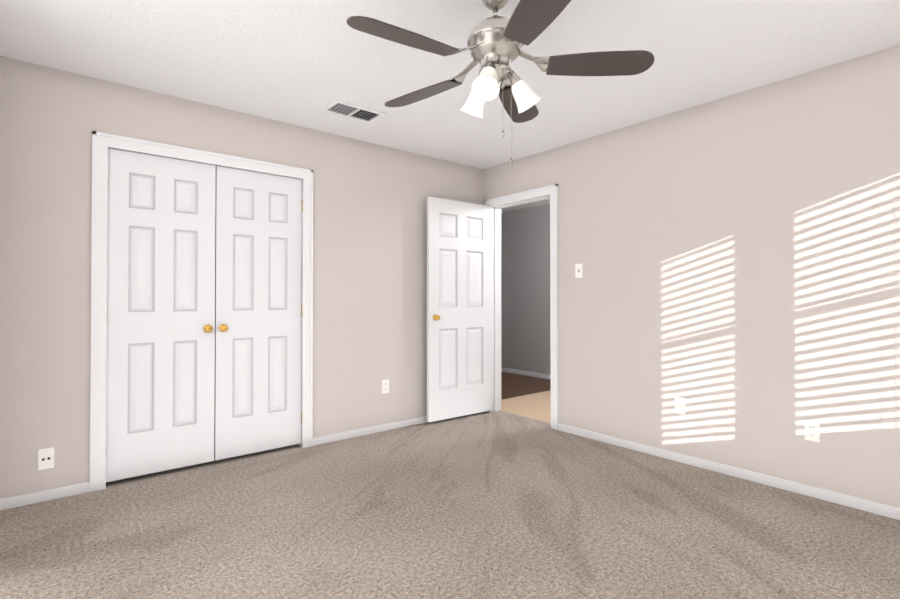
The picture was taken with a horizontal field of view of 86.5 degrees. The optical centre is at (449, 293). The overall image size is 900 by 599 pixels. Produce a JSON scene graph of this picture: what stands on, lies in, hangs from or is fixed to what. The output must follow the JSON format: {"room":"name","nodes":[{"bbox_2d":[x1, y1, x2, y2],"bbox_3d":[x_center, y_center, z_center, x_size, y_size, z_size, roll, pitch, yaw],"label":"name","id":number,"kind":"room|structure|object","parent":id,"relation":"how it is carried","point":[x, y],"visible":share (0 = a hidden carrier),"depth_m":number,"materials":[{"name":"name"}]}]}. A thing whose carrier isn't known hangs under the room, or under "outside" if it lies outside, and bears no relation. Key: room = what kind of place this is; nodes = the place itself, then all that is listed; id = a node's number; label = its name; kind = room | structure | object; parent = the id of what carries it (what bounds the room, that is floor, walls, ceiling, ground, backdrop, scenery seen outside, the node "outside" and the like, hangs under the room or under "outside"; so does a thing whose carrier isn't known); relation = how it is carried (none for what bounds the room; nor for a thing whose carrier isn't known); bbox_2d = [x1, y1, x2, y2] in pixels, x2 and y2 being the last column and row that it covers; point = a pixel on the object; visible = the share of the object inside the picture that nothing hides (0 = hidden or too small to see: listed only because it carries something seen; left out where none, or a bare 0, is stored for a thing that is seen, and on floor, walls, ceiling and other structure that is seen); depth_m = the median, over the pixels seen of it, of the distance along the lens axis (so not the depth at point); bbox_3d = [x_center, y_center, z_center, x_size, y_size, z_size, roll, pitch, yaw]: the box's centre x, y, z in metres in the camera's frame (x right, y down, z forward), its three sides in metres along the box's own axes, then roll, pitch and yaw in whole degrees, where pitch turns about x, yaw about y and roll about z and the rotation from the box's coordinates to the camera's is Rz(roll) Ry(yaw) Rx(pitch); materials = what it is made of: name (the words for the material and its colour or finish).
{"room":"empty bedroom","nodes":[
{"label":"empty bedroom","id":0,"kind":"room"},
{"bbox_2d":[0,56,482,498],"bbox_3d":[-1.160,-0.049,3.686,3.790,2.440,0.120,0,-1,-40],"label":"wall","id":1,"kind":"structure","parent":0,"point":[369,267],"depth_m":3.03,"materials":[{"name":"grey paint"}]},
{"bbox_2d":[0,481,89,509],"bbox_3d":[-2.285,1.132,2.659,0.462,0.058,0.013,0,-1,-40],"label":"baseboard","id":2,"kind":"structure","parent":1,"relation":"attached to","point":[70,490],"depth_m":2.67,"materials":[{"name":"white wood"}]},
{"bbox_2d":[38,447,53,469],"bbox_3d":[-2.262,0.928,2.678,0.070,0.115,0.016,0,-1,-40],"label":"electrical outlet","id":3,"kind":"object","parent":1,"relation":"attached to","point":[45,458],"visible":1,"depth_m":2.68,"materials":[{"name":"white plastic"}]},
{"bbox_2d":[106,148,215,481],"bbox_3d":[-1.831,0.131,3.057,0.611,2.012,0.091,0,-1,-40],"label":"closet door","id":4,"kind":"structure","parent":1,"relation":"in","point":[160,384],"depth_m":3.05,"materials":[{"name":"white wood"}]},
{"bbox_2d":[90,131,312,491],"bbox_3d":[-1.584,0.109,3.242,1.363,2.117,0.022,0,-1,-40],"label":"trim","id":5,"kind":"structure","parent":1,"relation":"attached to","point":[102,142],"depth_m":2.85,"materials":[{"name":"white wood"}]},
{"bbox_2d":[214,166,302,460],"bbox_3d":[-1.355,0.135,3.450,0.611,2.012,0.091,0,-1,-40],"label":"closet door","id":6,"kind":"structure","parent":1,"relation":"in","point":[258,259],"depth_m":3.44,"materials":[{"name":"white wood"}]},
{"bbox_2d":[382,379,388,393],"bbox_3d":[-0.551,0.799,4.096,0.070,0.115,0.010,0,-1,-40],"label":"electrical outlet","id":7,"kind":"object","parent":1,"relation":"attached to","point":[385,386],"visible":1,"depth_m":4.09,"materials":[{"name":"white plastic"}]},
{"bbox_2d":[0,410,899,598],"bbox_3d":[-0.428,1.214,2.880,3.910,0.100,6.120,0,-1,-40],"label":"floor carpet","id":8,"kind":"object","parent":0,"point":[499,504],"visible":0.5,"depth_m":2.33,"materials":[{"name":"beige carpet"}]},
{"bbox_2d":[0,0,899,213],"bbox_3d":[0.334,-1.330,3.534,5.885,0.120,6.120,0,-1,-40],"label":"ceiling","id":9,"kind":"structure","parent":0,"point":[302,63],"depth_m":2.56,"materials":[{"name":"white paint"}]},
{"bbox_2d":[322,99,385,122],"bbox_3d":[-0.670,-1.266,3.339,0.380,0.012,0.220,0,-1,-40],"label":"ceiling vent","id":10,"kind":"object","parent":9,"relation":"in","point":[350,110],"visible":1,"depth_m":3.33,"materials":[{"name":"white metal"}]},
{"bbox_2d":[346,0,653,164],"bbox_3d":[0.149,-0.905,1.978,1.203,0.760,1.215,0,-1,-40],"label":"ceiling fan","id":11,"kind":"object","parent":9,"relation":"hanging from","point":[495,42],"visible":1,"depth_m":1.92,"materials":[{"name":"silver metal"}]},
{"bbox_2d":[500,390,550,422],"bbox_3d":[2.417,1.225,4.056,1.975,0.100,4.310,0,-1,-40],"label":"floor","id":12,"kind":"structure","parent":0,"point":[536,406],"depth_m":5.02,"materials":[{"name":"beige carpet"}]},
{"bbox_2d":[501,372,550,399],"bbox_3d":[0.469,1.248,6.415,1.975,0.100,1.810,0,-1,-40],"label":"floor","id":13,"kind":"structure","parent":0,"point":[514,385],"depth_m":6.19,"materials":[{"name":"brown wood"}]},
{"bbox_2d":[501,205,550,374],"bbox_3d":[1.945,-0.025,6.097,0.120,2.440,4.200,0,-1,-40],"label":"wall","id":14,"kind":"structure","parent":0,"point":[525,289],"depth_m":7.01,"materials":[{"name":"grey paint"}]},
{"bbox_2d":[501,368,550,379],"bbox_3d":[1.932,1.165,5.997,0.013,0.058,4.080,0,-1,-40],"label":"baseboard","id":15,"kind":"structure","parent":14,"relation":"attached to","point":[513,371],"depth_m":6.97,"materials":[{"name":"white wood"}]},
{"bbox_2d":[483,45,899,507],"bbox_3d":[1.033,-0.045,4.099,0.120,2.440,6.120,0,-1,-40],"label":"wall","id":16,"kind":"structure","parent":0,"point":[737,285],"depth_m":3.00,"materials":[{"name":"grey paint"}]},
{"bbox_2d":[484,184,558,429],"bbox_3d":[0.696,0.121,4.506,0.163,2.117,0.900,0,-1,-40],"label":"door frame","id":17,"kind":"structure","parent":16,"relation":"attached to","point":[551,191],"depth_m":4.40,"materials":[{"name":"white wood"}]},
{"bbox_2d":[427,197,491,421],"bbox_3d":[0.102,0.145,4.506,0.755,2.012,0.147,0,-1,-38],"label":"door","id":18,"kind":"structure","parent":17,"relation":"attached to","point":[459,308],"depth_m":4.47,"materials":[{"name":"white wood"}]},
{"bbox_2d":[575,264,582,277],"bbox_3d":[1.063,-0.186,3.954,0.020,0.115,0.070,0,-1,-40],"label":"light switch","id":19,"kind":"object","parent":16,"relation":"attached to","point":[578,270],"visible":1,"depth_m":3.95,"materials":[{"name":"white plastic"}]},
{"bbox_2d":[674,396,684,414],"bbox_3d":[1.591,0.779,3.313,0.010,0.115,0.070,0,-1,-40],"label":"electrical outlet","id":20,"kind":"object","parent":16,"relation":"attached to","point":[679,405],"visible":1,"depth_m":3.31,"materials":[{"name":"white plastic"}]},
{"bbox_2d":[558,423,899,519],"bbox_3d":[1.881,1.135,2.957,0.013,0.058,2.996,0,-1,-40],"label":"baseboard","id":21,"kind":"structure","parent":16,"relation":"attached to","point":[893,512],"depth_m":2.97,"materials":[{"name":"white wood"}]},
{"bbox_2d":[804,420,819,442],"bbox_3d":[2.069,0.788,2.734,0.010,0.115,0.070,0,-1,-40],"label":"electrical outlet","id":22,"kind":"object","parent":16,"relation":"attached to","point":[811,430],"visible":1,"depth_m":2.73,"materials":[{"name":"white plastic"}]}
]}

